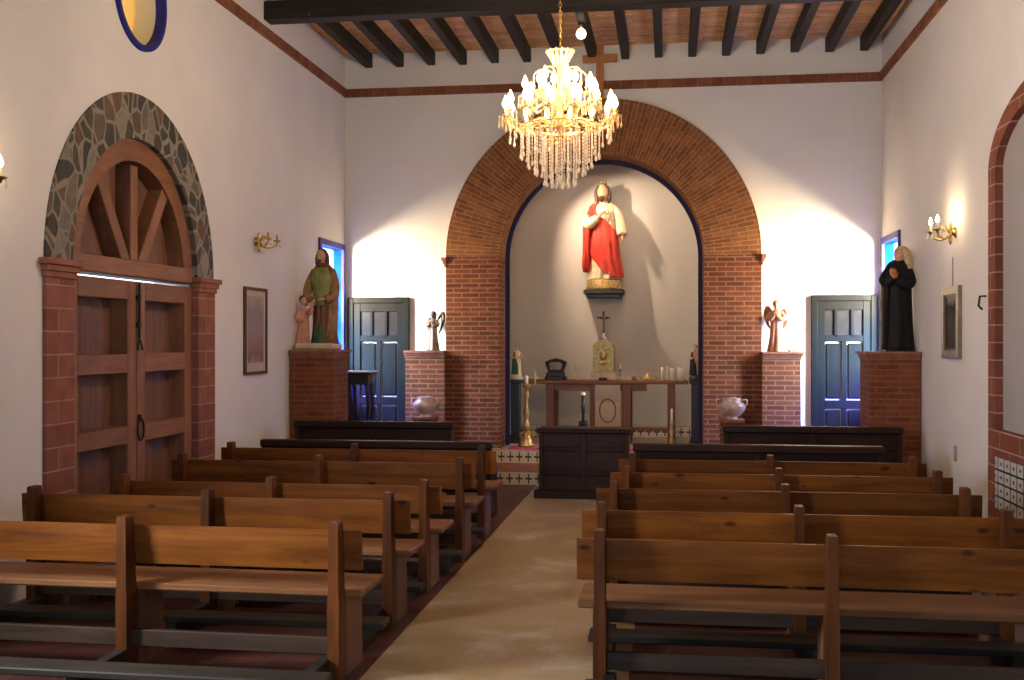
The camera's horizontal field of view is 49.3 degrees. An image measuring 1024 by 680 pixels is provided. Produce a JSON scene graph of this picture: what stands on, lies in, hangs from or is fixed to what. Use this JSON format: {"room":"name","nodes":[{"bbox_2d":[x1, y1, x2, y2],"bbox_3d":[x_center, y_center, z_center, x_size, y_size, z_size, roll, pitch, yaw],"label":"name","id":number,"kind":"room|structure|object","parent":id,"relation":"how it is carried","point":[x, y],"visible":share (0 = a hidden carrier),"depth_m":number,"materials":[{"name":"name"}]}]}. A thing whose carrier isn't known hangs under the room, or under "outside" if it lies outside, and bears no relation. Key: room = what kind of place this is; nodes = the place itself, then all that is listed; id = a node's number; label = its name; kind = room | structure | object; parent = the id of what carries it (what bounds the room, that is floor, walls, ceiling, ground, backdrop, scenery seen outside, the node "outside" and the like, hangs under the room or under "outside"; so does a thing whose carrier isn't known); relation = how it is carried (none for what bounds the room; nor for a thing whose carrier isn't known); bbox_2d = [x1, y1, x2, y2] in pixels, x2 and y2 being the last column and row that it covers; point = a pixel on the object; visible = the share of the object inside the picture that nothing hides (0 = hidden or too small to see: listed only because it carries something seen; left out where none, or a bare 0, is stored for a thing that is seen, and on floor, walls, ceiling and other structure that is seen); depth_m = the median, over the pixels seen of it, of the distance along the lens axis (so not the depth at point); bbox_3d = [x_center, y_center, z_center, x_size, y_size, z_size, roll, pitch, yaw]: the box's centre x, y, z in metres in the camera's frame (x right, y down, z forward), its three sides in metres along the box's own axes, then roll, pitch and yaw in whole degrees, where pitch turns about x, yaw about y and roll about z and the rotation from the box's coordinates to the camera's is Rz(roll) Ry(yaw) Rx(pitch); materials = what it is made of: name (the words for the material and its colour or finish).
{"room":"church","nodes":[
{"label":"church","id":0,"kind":"room"},
{"bbox_2d":[0,0,344,603],"bbox_3d":[-3.622,-0.965,5.841,0.400,5.730,18.360,0,0,8],"label":"wall","id":1,"kind":"structure","parent":0,"point":[263,135],"depth_m":10.21,"materials":[{"name":"white paint"}]},
{"bbox_2d":[0,155,7,188],"bbox_3d":[-3.187,-0.985,6.639,0.238,0.270,0.350,0,0,8],"label":"wall sconce","id":2,"kind":"object","parent":1,"relation":"attached to","point":[1,160],"visible":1,"depth_m":6.75,"materials":[{"name":"gold metal"}]},
{"bbox_2d":[38,257,83,563],"bbox_3d":[-3.215,0.571,7.746,0.275,2.259,0.465,0,0,8],"label":"pillar","id":3,"kind":"structure","parent":1,"relation":"in","point":[58,274],"depth_m":7.71,"materials":[{"name":"brick"}]},
{"bbox_2d":[43,92,213,278],"bbox_3d":[-3.072,-1.255,8.976,0.215,1.410,2.820,0,0,8],"label":"arch surround","id":4,"kind":"object","parent":1,"relation":"attached to","point":[115,117],"visible":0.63,"depth_m":8.55,"materials":[{"name":"stone"}]},
{"bbox_2d":[73,138,193,563],"bbox_3d":[-3.086,0.037,8.977,0.217,3.285,2.110,0,0,8],"label":"door","id":5,"kind":"structure","parent":1,"relation":"in","point":[133,340],"depth_m":8.91,"materials":[{"name":"brown wood"}]},
{"bbox_2d":[115,0,166,51],"bbox_3d":[-3.090,-2.750,8.958,0.275,0.860,0.860,0,0,8],"label":"window","id":6,"kind":"structure","parent":1,"relation":"in","point":[157,36],"depth_m":9.20,"materials":[{"name":"paint"}]},
{"bbox_2d":[189,277,221,459],"bbox_3d":[-2.870,0.571,10.197,0.275,2.259,0.465,0,0,8],"label":"pillar","id":7,"kind":"structure","parent":1,"relation":"in","point":[204,290],"depth_m":10.11,"materials":[{"name":"brick"}]},
{"bbox_2d":[243,286,267,374],"bbox_3d":[-2.621,-0.092,11.411,0.030,0.885,0.610,0,0,8],"label":"framed picture","id":8,"kind":"object","parent":1,"relation":"attached to","point":[255,300],"visible":1,"depth_m":11.41},
{"bbox_2d":[247,295,262,362],"bbox_3d":[-2.630,-0.092,11.413,0.012,0.835,0.560,0,0,8],"label":"print","id":9,"kind":"object","parent":8,"relation":"attached to","point":[254,302],"depth_m":11.40},
{"bbox_2d":[254,232,280,251],"bbox_3d":[-2.516,-1.000,11.412,0.238,0.220,0.350,0,0,8],"label":"wall sconce","id":10,"kind":"object","parent":1,"relation":"attached to","point":[257,241],"visible":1,"depth_m":11.41,"materials":[{"name":"gold metal"}]},
{"bbox_2d":[215,0,346,97],"bbox_3d":[-3.406,-3.223,5.811,0.035,0.105,17.760,0,0,8],"label":"trim","id":11,"kind":"structure","parent":1,"relation":"attached to","point":[231,6],"depth_m":12.08,"materials":[{"name":"brick"}]},
{"bbox_2d":[318,237,344,348],"bbox_3d":[-2.444,-0.215,14.047,0.405,2.050,1.060,0,0,8],"label":"window","id":12,"kind":"structure","parent":1,"relation":"in","point":[336,251],"depth_m":14.47,"materials":[{"name":"glass"}]},
{"bbox_2d":[264,0,865,24],"bbox_3d":[0.773,-3.453,11.313,6.980,0.195,0.220,0,0,8],"label":"tie beam","id":13,"kind":"structure","parent":1,"relation":"attached to","point":[277,12],"depth_m":11.43,"materials":[{"name":"black wood"}]},
{"bbox_2d":[411,396,440,416],"bbox_3d":[-1.068,0.823,13.834,0.330,0.264,0.330,0,0,-37],"label":"urn","id":14,"kind":"object","parent":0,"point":[425,406],"visible":1,"depth_m":13.73,"materials":[{"name":"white ceramic"}]},
{"bbox_2d":[0,485,1023,679],"bbox_3d":[-0.086,1.797,5.203,7.580,0.206,18.080,0,0,8],"label":"floor","id":15,"kind":"structure","parent":0,"point":[511,611],"depth_m":6.53,"materials":[{"name":"stone"}]},
{"bbox_2d":[0,514,383,679],"bbox_3d":[-1.987,1.300,5.697,2.470,0.800,1.010,0,0,9],"label":"pew","id":16,"kind":"object","parent":15,"relation":"on","point":[138,635],"visible":1,"depth_m":5.71,"materials":[{"name":"brown wood"}]},
{"bbox_2d":[0,485,424,649],"bbox_3d":[-1.842,1.300,6.717,2.470,0.800,1.010,0,0,8],"label":"pew","id":17,"kind":"object","parent":15,"relation":"on","point":[388,516],"visible":0.68,"depth_m":6.72,"materials":[{"name":"brown wood"}]},
{"bbox_2d":[89,473,453,604],"bbox_3d":[-1.661,1.320,7.651,2.371,0.760,1.010,0,0,8],"label":"pew","id":18,"kind":"object","parent":15,"relation":"on","point":[425,499],"visible":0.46,"depth_m":7.66,"materials":[{"name":"brown wood"}]},
{"bbox_2d":[156,453,483,574],"bbox_3d":[-1.514,1.300,8.691,2.470,0.800,1.010,0,0,8],"label":"pew","id":19,"kind":"object","parent":15,"relation":"on","point":[459,476],"visible":0.45,"depth_m":8.72,"materials":[{"name":"brown wood"}]},
{"bbox_2d":[288,349,351,438],"bbox_3d":[-2.170,0.905,12.671,0.548,1.590,0.630,0,0,8],"label":"brick pedestal","id":20,"kind":"object","parent":15,"relation":"on","point":[318,378],"visible":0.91,"depth_m":12.42,"materials":[{"name":"brick"}]},
{"bbox_2d":[294,248,341,349],"bbox_3d":[-2.190,-0.467,12.673,0.506,1.153,0.430,0,0,8],"label":"statue","id":21,"kind":"object","parent":20,"relation":"on","point":[323,279],"visible":1,"depth_m":12.57,"materials":[{"name":"ceramic"}]},
{"bbox_2d":[221,441,502,545],"bbox_3d":[-1.375,1.300,9.681,2.470,0.800,1.010,0,0,8],"label":"pew","id":22,"kind":"object","parent":15,"relation":"on","point":[485,461],"visible":0.36,"depth_m":9.70,"materials":[{"name":"brown wood"}]},
{"bbox_2d":[348,371,377,420],"bbox_3d":[-1.842,1.038,13.539,0.360,1.326,0.320,0,0,8],"label":"table","id":23,"kind":"object","parent":15,"relation":"on","point":[365,378],"visible":0.57,"depth_m":13.43,"materials":[{"name":"black wood"}]},
{"bbox_2d":[293,420,454,494],"bbox_3d":[-1.438,1.278,11.927,1.710,0.845,0.480,0,0,8],"label":"pew","id":24,"kind":"object","parent":15,"relation":"on","point":[304,429],"visible":0.26,"depth_m":11.71,"materials":[{"name":"brown wood"}]},
{"bbox_2d":[260,439,496,518],"bbox_3d":[-1.290,1.333,10.896,2.270,0.735,0.480,0,0,8],"label":"pew","id":25,"kind":"object","parent":15,"relation":"on","point":[264,443],"visible":0.32,"depth_m":10.67,"materials":[{"name":"brown wood"}]},
{"bbox_2d":[403,350,445,421],"bbox_3d":[-1.096,0.917,14.277,0.522,1.565,0.350,0,0,8],"label":"brick pedestal","id":26,"kind":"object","parent":15,"relation":"on","point":[425,371],"depth_m":14.15,"materials":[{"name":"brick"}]},
{"bbox_2d":[425,311,445,350],"bbox_3d":[-0.994,-0.118,14.252,0.259,0.506,0.166,0,0,23],"label":"angel figurine","id":27,"kind":"object","parent":26,"relation":"on","point":[432,323],"visible":1,"depth_m":14.22,"materials":[{"name":"beige ceramic"}]},
{"bbox_2d":[412,416,439,421],"bbox_3d":[-1.068,1.327,13.834,0.290,0.745,0.290,0,0,8],"label":"plinth","id":28,"kind":"object","parent":15,"relation":"on","point":[417,418],"visible":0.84,"depth_m":13.71,"materials":[{"name":"red brick"}]},
{"bbox_2d":[534,426,631,498],"bbox_3d":[0.787,1.325,12.093,1.060,0.750,0.450,0,0,8],"label":"kneeler","id":29,"kind":"object","parent":15,"relation":"on","point":[575,461],"visible":0.8,"depth_m":11.95,"materials":[{"name":"brown wood"}]},
{"bbox_2d":[492,437,689,463],"bbox_3d":[1.222,1.535,14.716,2.920,0.330,1.915,0,0,8],"label":"platform","id":30,"kind":"object","parent":15,"relation":"on","point":[503,455],"visible":0.07,"depth_m":13.94,"materials":[{"name":"tile"}]},
{"bbox_2d":[510,379,522,443],"bbox_3d":[0.050,0.948,14.858,0.170,0.845,0.200,0,0,8],"label":"stand","id":31,"kind":"object","parent":30,"relation":"on","point":[515,384],"visible":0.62,"depth_m":14.79,"materials":[{"name":"black wood"}]},
{"bbox_2d":[511,344,523,379],"bbox_3d":[0.070,0.292,14.855,0.180,0.466,0.180,0,0,8],"label":"figurine","id":32,"kind":"object","parent":31,"relation":"on","point":[516,356],"visible":1,"depth_m":14.81,"materials":[{"name":"white ceramic"}]},
{"bbox_2d":[508,446,632,450],"bbox_3d":[0.838,1.364,14.030,1.750,0.014,0.340,0,0,8],"label":"rug","id":33,"kind":"object","parent":30,"relation":"on","point":[511,447],"visible":0.23,"depth_m":14.02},
{"bbox_2d":[518,372,538,446],"bbox_3d":[0.189,0.878,14.228,0.219,0.950,0.232,0,0,-40],"label":"candlestick","id":34,"kind":"object","parent":33,"relation":"on","point":[526,436],"visible":1,"depth_m":14.20,"materials":[{"name":"paint"}]},
{"bbox_2d":[578,392,587,425],"bbox_3d":[0.913,1.019,14.312,0.160,0.700,0.160,0,0,8],"label":"candlestick","id":35,"kind":"object","parent":30,"relation":"on","point":[582,422],"visible":0.71,"depth_m":14.29,"materials":[{"name":"metal"}]},
{"bbox_2d":[581,395,584,412],"bbox_3d":[0.913,0.814,14.312,0.052,0.230,0.051,0,0,8],"label":"candle","id":36,"kind":"object","parent":35,"relation":"on","point":[582,396],"depth_m":14.29,"materials":[{"name":"black wax"}]},
{"bbox_2d":[510,424,690,437],"bbox_3d":[1.349,1.280,15.655,2.900,0.160,0.020,0,0,8],"label":"step","id":37,"kind":"structure","parent":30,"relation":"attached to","point":[680,431],"depth_m":15.55,"materials":[{"name":"tile"}]},
{"bbox_2d":[523,379,687,443],"bbox_3d":[1.260,0.953,14.970,2.175,0.835,0.600,0,0,8],"label":"altar table","id":38,"kind":"object","parent":30,"relation":"on","point":[627,386],"visible":0.75,"depth_m":14.72,"materials":[{"name":"brown wood"}]},
{"bbox_2d":[545,358,566,379],"bbox_3d":[0.589,0.390,14.955,0.290,0.290,0.178,0,0,8],"label":"book stand","id":39,"kind":"object","parent":38,"relation":"on","point":[555,367],"visible":1,"depth_m":14.90,"materials":[{"name":"black wood"}]},
{"bbox_2d":[575,365,579,379],"bbox_3d":[0.875,0.432,14.903,0.072,0.205,0.071,0,0,8],"label":"glass goblet","id":40,"kind":"object","parent":38,"relation":"on","point":[577,367],"visible":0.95,"depth_m":14.88,"materials":[{"name":"clear glass"}]},
{"bbox_2d":[591,341,616,379],"bbox_3d":[1.239,0.273,15.087,0.340,0.525,0.215,0,0,8],"label":"tabernacle","id":41,"kind":"object","parent":38,"relation":"on","point":[603,351],"visible":0.99,"depth_m":14.99,"materials":[{"name":"beige paint"}]},
{"bbox_2d":[597,311,609,340],"bbox_3d":[1.240,-0.190,15.095,0.149,0.400,0.149,0,0,-44],"label":"crucifix","id":42,"kind":"object","parent":41,"relation":"on","point":[603,338],"visible":1,"depth_m":15.07,"materials":[{"name":"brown metal"}]},
{"bbox_2d":[595,385,619,426],"bbox_3d":[1.258,0.980,14.682,0.330,0.780,0.032,0,0,8],"label":"painted panel","id":43,"kind":"object","parent":38,"relation":"hanging from","point":[607,397],"visible":0.76,"depth_m":14.68,"materials":[{"name":"beige paint"}]},
{"bbox_2d":[643,366,653,380],"bbox_3d":[1.811,0.440,14.812,0.150,0.190,0.148,0,0,8],"label":"brass bell","id":44,"kind":"object","parent":38,"relation":"on","point":[648,377],"visible":1,"depth_m":14.78,"materials":[{"name":"paint"}]},
{"bbox_2d":[661,367,663,379],"bbox_3d":[1.996,0.444,14.796,0.044,0.182,0.044,0,0,8],"label":"candle","id":45,"kind":"object","parent":38,"relation":"on","point":[662,368],"visible":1,"depth_m":14.78,"materials":[{"name":"white wax"}]},
{"bbox_2d":[666,366,668,379],"bbox_3d":[2.055,0.436,14.788,0.040,0.197,0.040,0,0,8],"label":"candle","id":46,"kind":"object","parent":38,"relation":"on","point":[667,367],"visible":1,"depth_m":14.77,"materials":[{"name":"white wax"}]},
{"bbox_2d":[670,368,675,380],"bbox_3d":[2.129,0.446,14.777,0.080,0.177,0.080,0,0,8],"label":"candle","id":47,"kind":"object","parent":38,"relation":"on","point":[672,370],"visible":1,"depth_m":14.74,"materials":[{"name":"wax"}]},
{"bbox_2d":[677,367,683,380],"bbox_3d":[2.228,0.444,14.764,0.090,0.182,0.090,0,0,8],"label":"candle","id":48,"kind":"object","parent":38,"relation":"on","point":[680,371],"visible":1,"depth_m":14.72,"materials":[{"name":"wax"}]},
{"bbox_2d":[669,409,673,442],"bbox_3d":[2.006,1.114,14.007,0.110,0.510,0.107,0,0,8],"label":"candle stand","id":49,"kind":"object","parent":30,"relation":"on","point":[671,422],"visible":0.76,"depth_m":13.99,"materials":[{"name":"paint"}]},
{"bbox_2d":[689,380,697,442],"bbox_3d":[2.392,0.948,14.528,0.170,0.845,0.200,0,0,8],"label":"stand","id":50,"kind":"object","parent":30,"relation":"on","point":[694,384],"visible":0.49,"depth_m":14.46,"materials":[{"name":"black wood"}]},
{"bbox_2d":[689,345,697,380],"bbox_3d":[2.387,0.292,14.529,0.180,0.466,0.180,0,0,18],"label":"figurine","id":51,"kind":"object","parent":50,"relation":"on","point":[693,371],"visible":0.93,"depth_m":14.49,"materials":[{"name":"ceramic"}]},
{"bbox_2d":[719,418,744,443],"bbox_3d":[2.620,1.323,13.315,0.290,0.755,0.290,0,0,8],"label":"plinth","id":52,"kind":"object","parent":15,"relation":"on","point":[723,421],"visible":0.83,"depth_m":13.20,"materials":[{"name":"brown wood"}]},
{"bbox_2d":[715,397,747,419],"bbox_3d":[2.620,0.813,13.315,0.330,0.264,0.330,0,0,-37],"label":"urn","id":53,"kind":"object","parent":52,"relation":"on","point":[730,407],"visible":1,"depth_m":13.21,"materials":[{"name":"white ceramic"}]},
{"bbox_2d":[633,443,884,462],"bbox_3d":[2.184,1.312,10.034,2.170,0.775,0.480,0,0,8],"label":"pew","id":54,"kind":"object","parent":15,"relation":"on","point":[663,451],"visible":0.3,"depth_m":9.81,"materials":[{"name":"brown wood"}]},
{"bbox_2d":[619,453,926,476],"bbox_3d":[2.027,1.300,8.773,2.370,0.800,0.880,0,0,8],"label":"pew","id":55,"kind":"object","parent":15,"relation":"on","point":[912,468],"visible":0.09,"depth_m":8.77,"materials":[{"name":"brown wood"}]},
{"bbox_2d":[610,465,952,494],"bbox_3d":[1.882,1.300,7.885,2.370,0.800,0.880,0,0,8],"label":"pew","id":56,"kind":"object","parent":15,"relation":"on","point":[936,484],"visible":0.09,"depth_m":7.88,"materials":[{"name":"brown wood"}]},
{"bbox_2d":[762,352,804,425],"bbox_3d":[3.306,0.922,13.658,0.497,1.555,0.350,0,0,8],"label":"brick pedestal","id":57,"kind":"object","parent":15,"relation":"on","point":[781,371],"depth_m":13.53,"materials":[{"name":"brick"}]},
{"bbox_2d":[764,300,787,351],"bbox_3d":[3.226,-0.174,13.664,0.296,0.638,0.208,0,0,18],"label":"angel figurine","id":58,"kind":"object","parent":57,"relation":"on","point":[775,317],"visible":1,"depth_m":13.62,"materials":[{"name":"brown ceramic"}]},
{"bbox_2d":[596,480,982,594],"bbox_3d":[1.713,1.300,7.010,2.370,0.800,0.880,0,0,8],"label":"pew","id":59,"kind":"object","parent":15,"relation":"on","point":[964,504],"visible":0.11,"depth_m":7.00,"materials":[{"name":"brown wood"}]},
{"bbox_2d":[577,528,1023,679],"bbox_3d":[1.482,1.300,5.184,2.370,0.800,0.880,0,0,9],"label":"pew","id":60,"kind":"object","parent":15,"relation":"on","point":[830,565],"visible":1,"depth_m":5.24,"materials":[{"name":"brown wood"}]},
{"bbox_2d":[582,501,1023,667],"bbox_3d":[1.565,1.300,6.101,2.370,0.800,0.880,0,0,8],"label":"pew","id":61,"kind":"object","parent":15,"relation":"on","point":[997,642],"visible":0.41,"depth_m":6.03,"materials":[{"name":"brown wood"}]},
{"bbox_2d":[723,425,903,462],"bbox_3d":[3.014,1.280,11.300,1.740,0.840,0.480,0,0,8],"label":"pew","id":62,"kind":"object","parent":15,"relation":"on","point":[890,438],"visible":0.38,"depth_m":11.08,"materials":[{"name":"brown wood"}]},
{"bbox_2d":[855,351,921,462],"bbox_3d":[3.973,0.910,11.807,0.558,1.580,0.630,0,0,8],"label":"brick pedestal","id":63,"kind":"object","parent":15,"relation":"on","point":[890,381],"visible":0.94,"depth_m":11.54,"materials":[{"name":"brick"}]},
{"bbox_2d":[879,246,915,350],"bbox_3d":[4.068,-0.440,11.789,0.383,1.120,0.370,0,0,8],"label":"statue","id":64,"kind":"object","parent":63,"relation":"on","point":[897,280],"visible":1,"depth_m":11.71,"materials":[{"name":"black ceramic"}]},
{"bbox_2d":[497,463,538,485],"bbox_3d":[1.032,1.620,13.440,3.200,0.160,1.035,0,0,8],"label":"step","id":65,"kind":"structure","parent":0,"point":[509,473],"depth_m":13.07,"materials":[{"name":"tile"}]},
{"bbox_2d":[522,384,530,388],"bbox_3d":[0.185,0.592,14.233,0.120,0.073,0.120,0,0,8],"label":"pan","id":66,"kind":"object","parent":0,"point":[526,386],"depth_m":14.19,"materials":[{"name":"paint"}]},
{"bbox_2d":[309,0,905,54],"bbox_3d":[-0.067,-3.830,5.341,7.580,0.200,18.360,0,0,8],"label":"ceiling","id":67,"kind":"structure","parent":0,"point":[675,21],"depth_m":13.28,"materials":[{"name":"brick"}]},
{"bbox_2d":[316,22,372,67],"bbox_3d":[-3.084,-3.637,5.897,0.100,0.180,17.500,0,0,8],"label":"rafter","id":68,"kind":"object","parent":67,"relation":"attached to","point":[335,30],"visible":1,"depth_m":13.53,"materials":[{"name":"black wood"}]},
{"bbox_2d":[352,21,403,66],"bbox_3d":[-2.672,-3.634,5.839,0.100,0.180,17.500,0,0,8],"label":"rafter","id":69,"kind":"object","parent":67,"relation":"attached to","point":[371,30],"visible":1,"depth_m":13.46,"materials":[{"name":"black wood"}]},
{"bbox_2d":[389,19,434,65],"bbox_3d":[-2.260,-3.642,5.781,0.100,0.180,17.500,0,0,8],"label":"rafter","id":70,"kind":"object","parent":67,"relation":"attached to","point":[404,27],"visible":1,"depth_m":13.38,"materials":[{"name":"black wood"}]},
{"bbox_2d":[425,18,466,64],"bbox_3d":[-1.847,-3.633,5.723,0.100,0.180,17.500,0,0,8],"label":"rafter","id":71,"kind":"object","parent":67,"relation":"attached to","point":[439,26],"visible":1,"depth_m":13.29,"materials":[{"name":"black wood"}]},
{"bbox_2d":[462,16,498,62],"bbox_3d":[-1.435,-3.641,5.665,0.100,0.180,17.500,0,0,8],"label":"rafter","id":72,"kind":"object","parent":67,"relation":"attached to","point":[475,24],"visible":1,"depth_m":13.27,"materials":[{"name":"black wood"}]},
{"bbox_2d":[500,15,530,62],"bbox_3d":[-1.023,-3.638,5.607,0.100,0.180,17.500,0,0,8],"label":"rafter","id":73,"kind":"object","parent":67,"relation":"attached to","point":[510,22],"visible":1,"depth_m":13.18,"materials":[{"name":"brown wood"}]},
{"bbox_2d":[537,13,563,61],"bbox_3d":[-0.611,-3.633,5.549,0.100,0.180,17.500,0,0,8],"label":"rafter","id":74,"kind":"object","parent":67,"relation":"attached to","point":[548,25],"visible":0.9,"depth_m":13.07,"materials":[{"name":"brown wood"}]},
{"bbox_2d":[502,0,617,188],"bbox_3d":[0.366,-2.442,8.492,0.926,2.575,0.950,0,0,-37],"label":"chandelier","id":75,"kind":"object","parent":67,"relation":"hanging from","point":[612,103],"visible":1,"depth_m":8.47,"materials":[{"name":"gold metal"}]},
{"bbox_2d":[575,12,595,56],"bbox_3d":[-0.198,-3.640,5.491,0.100,0.180,17.500,0,0,8],"label":"rafter","id":76,"kind":"object","parent":67,"relation":"attached to","point":[582,17],"visible":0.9,"depth_m":13.08,"materials":[{"name":"brown wood"}]},
{"bbox_2d":[576,23,585,38],"bbox_3d":[0.776,-3.547,12.514,0.120,0.355,0.120,0,0,8],"label":"hanging bulb","id":77,"kind":"object","parent":76,"relation":"hanging from","point":[581,33],"visible":0.98,"depth_m":12.48,"materials":[{"name":"white glass"}]},
{"bbox_2d":[613,10,628,59],"bbox_3d":[0.214,-3.633,5.433,0.100,0.180,17.500,0,0,8],"label":"rafter","id":78,"kind":"object","parent":67,"relation":"attached to","point":[620,19],"visible":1,"depth_m":12.94,"materials":[{"name":"brown wood"}]},
{"bbox_2d":[652,9,662,57],"bbox_3d":[0.626,-3.639,5.375,0.100,0.180,17.500,0,0,8],"label":"rafter","id":79,"kind":"object","parent":67,"relation":"attached to","point":[657,13],"visible":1,"depth_m":12.89,"materials":[{"name":"brown wood"}]},
{"bbox_2d":[688,7,700,56],"bbox_3d":[1.039,-3.633,5.317,0.100,0.180,17.500,0,0,8],"label":"rafter","id":80,"kind":"object","parent":67,"relation":"attached to","point":[694,12],"visible":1,"depth_m":12.82,"materials":[{"name":"brown wood"}]},
{"bbox_2d":[722,6,740,55],"bbox_3d":[1.451,-3.633,5.259,0.100,0.180,17.500,0,0,8],"label":"rafter","id":81,"kind":"object","parent":67,"relation":"attached to","point":[733,11],"visible":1,"depth_m":12.82,"materials":[{"name":"brown wood"}]},
{"bbox_2d":[756,4,780,53],"bbox_3d":[1.863,-3.639,5.201,0.100,0.180,17.500,0,0,8],"label":"rafter","id":82,"kind":"object","parent":67,"relation":"attached to","point":[771,10],"visible":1,"depth_m":12.77,"materials":[{"name":"brown wood"}]},
{"bbox_2d":[790,2,820,52],"bbox_3d":[2.276,-3.645,5.143,0.100,0.180,17.500,0,0,8],"label":"rafter","id":83,"kind":"object","parent":67,"relation":"attached to","point":[809,10],"visible":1,"depth_m":12.74,"materials":[{"name":"brown wood"}]},
{"bbox_2d":[825,1,861,51],"bbox_3d":[2.688,-3.634,5.085,0.100,0.180,17.500,0,0,8],"label":"rafter","id":84,"kind":"object","parent":67,"relation":"attached to","point":[848,9],"visible":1,"depth_m":12.66,"materials":[{"name":"brown wood"}]},
{"bbox_2d":[860,0,901,50],"bbox_3d":[3.101,-3.636,5.027,0.100,0.180,17.500,0,0,8],"label":"rafter","id":85,"kind":"object","parent":67,"relation":"attached to","point":[887,8],"visible":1,"depth_m":12.63,"materials":[{"name":"brown wood"}]},
{"bbox_2d":[345,35,881,425],"bbox_3d":[1.189,-0.965,14.268,7.580,5.730,0.270,0,0,8],"label":"wall","id":86,"kind":"structure","parent":0,"point":[807,156],"depth_m":13.97,"materials":[{"name":"white paint"}]},
{"bbox_2d":[348,297,409,420],"bbox_3d":[-1.735,0.573,14.516,0.820,2.255,0.055,0,0,8],"label":"door","id":87,"kind":"structure","parent":86,"relation":"in","point":[378,320],"depth_m":14.51,"materials":[{"name":"blue paint"}]},
{"bbox_2d":[510,165,697,438],"bbox_3d":[1.276,-0.400,15.135,3.300,4.600,1.470,0,0,8],"label":"wall niche","id":88,"kind":"object","parent":86,"relation":"in","point":[654,325],"visible":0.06,"depth_m":15.66,"materials":[{"name":"beige paint"}]},
{"bbox_2d":[583,289,624,298],"bbox_3d":[1.280,-0.635,15.452,0.550,0.110,0.440,0,0,8],"label":"wall shelf","id":89,"kind":"object","parent":88,"relation":"attached to","point":[603,293],"visible":1,"depth_m":15.27,"materials":[{"name":"black wood"}]},
{"bbox_2d":[582,180,627,289],"bbox_3d":[1.282,-1.448,15.413,0.622,1.515,0.377,0,0,8],"label":"statue","id":90,"kind":"object","parent":89,"relation":"on","point":[603,222],"visible":1,"depth_m":15.32,"materials":[{"name":"ceramic"}]},
{"bbox_2d":[441,98,766,447],"bbox_3d":[1.138,-0.659,14.157,4.046,4.718,0.545,0,0,8],"label":"arch","id":91,"kind":"object","parent":86,"relation":"attached to","point":[655,142],"visible":0.87,"depth_m":13.98,"materials":[{"name":"brick"}]},
{"bbox_2d":[583,45,616,97],"bbox_3d":[1.105,-3.358,14.031,0.430,0.700,0.064,0,0,8],"label":"wooden cross","id":92,"kind":"object","parent":91,"relation":"on","point":[601,58],"visible":0.91,"depth_m":14.00,"materials":[{"name":"brown wood"}]},
{"bbox_2d":[346,72,881,97],"bbox_3d":[1.168,-3.223,14.117,6.780,0.105,0.035,0,0,8],"label":"trim","id":93,"kind":"structure","parent":86,"relation":"attached to","point":[863,76],"depth_m":14.04,"materials":[{"name":"brick"}]},
{"bbox_2d":[811,295,876,425],"bbox_3d":[4.075,0.573,13.698,0.785,2.255,0.055,0,0,8],"label":"door","id":94,"kind":"structure","parent":86,"relation":"in","point":[843,319],"depth_m":13.71,"materials":[{"name":"blue paint"}]},
{"bbox_2d":[882,0,1023,518],"bbox_3d":[3.476,-0.965,4.843,0.425,5.730,18.360,0,0,8],"label":"wall","id":95,"kind":"structure","parent":0,"point":[945,100],"depth_m":9.97,"materials":[{"name":"white paint"}]},
{"bbox_2d":[881,230,900,272],"bbox_3d":[4.621,-0.215,13.053,0.405,2.050,1.060,0,0,8],"label":"window","id":96,"kind":"structure","parent":95,"relation":"in","point":[889,242],"depth_m":13.51,"materials":[{"name":"glass"}]},
{"bbox_2d":[879,0,947,80],"bbox_3d":[3.273,-3.223,4.872,0.035,0.105,17.760,0,0,8],"label":"trim","id":97,"kind":"structure","parent":95,"relation":"attached to","point":[937,5],"depth_m":11.78,"materials":[{"name":"brick"}]},
{"bbox_2d":[926,214,955,244],"bbox_3d":[3.915,-0.995,10.154,0.235,0.270,0.350,0,0,8],"label":"wall sconce","id":98,"kind":"object","parent":95,"relation":"attached to","point":[950,231],"visible":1,"depth_m":10.13,"materials":[{"name":"gold metal"}]},
{"bbox_2d":[941,257,961,358],"bbox_3d":[4.027,-0.295,10.229,0.035,0.930,0.620,0,0,8],"label":"framed picture","id":99,"kind":"object","parent":95,"relation":"attached to","point":[951,297],"visible":1,"depth_m":10.23,"materials":[{"name":"grey wood"}]},
{"bbox_2d":[946,296,955,348],"bbox_3d":[4.038,-0.160,10.227,0.012,0.520,0.450,0,0,8],"label":"print","id":100,"kind":"object","parent":99,"relation":"attached to","point":[950,300],"depth_m":10.25},
{"bbox_2d":[954,446,956,461],"bbox_3d":[4.018,1.030,10.114,0.020,0.140,0.050,0,0,8],"label":"wall switch","id":101,"kind":"object","parent":95,"relation":"attached to","point":[955,447],"visible":1,"depth_m":10.09,"materials":[{"name":"beige plastic"}]},
{"bbox_2d":[977,295,985,309],"bbox_3d":[3.861,-0.306,9.172,0.068,0.125,0.020,0,0,8],"label":"wall hook","id":102,"kind":"object","parent":95,"relation":"attached to","point":[980,296],"visible":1,"depth_m":9.17,"materials":[{"name":"black metal"}]},
{"bbox_2d":[1003,114,1023,434],"bbox_3d":[3.854,-0.475,7.640,0.255,2.750,2.616,0,0,8],"label":"wall","id":103,"kind":"structure","parent":0,"point":[1013,165],"depth_m":8.59,"materials":[{"name":"paint"}]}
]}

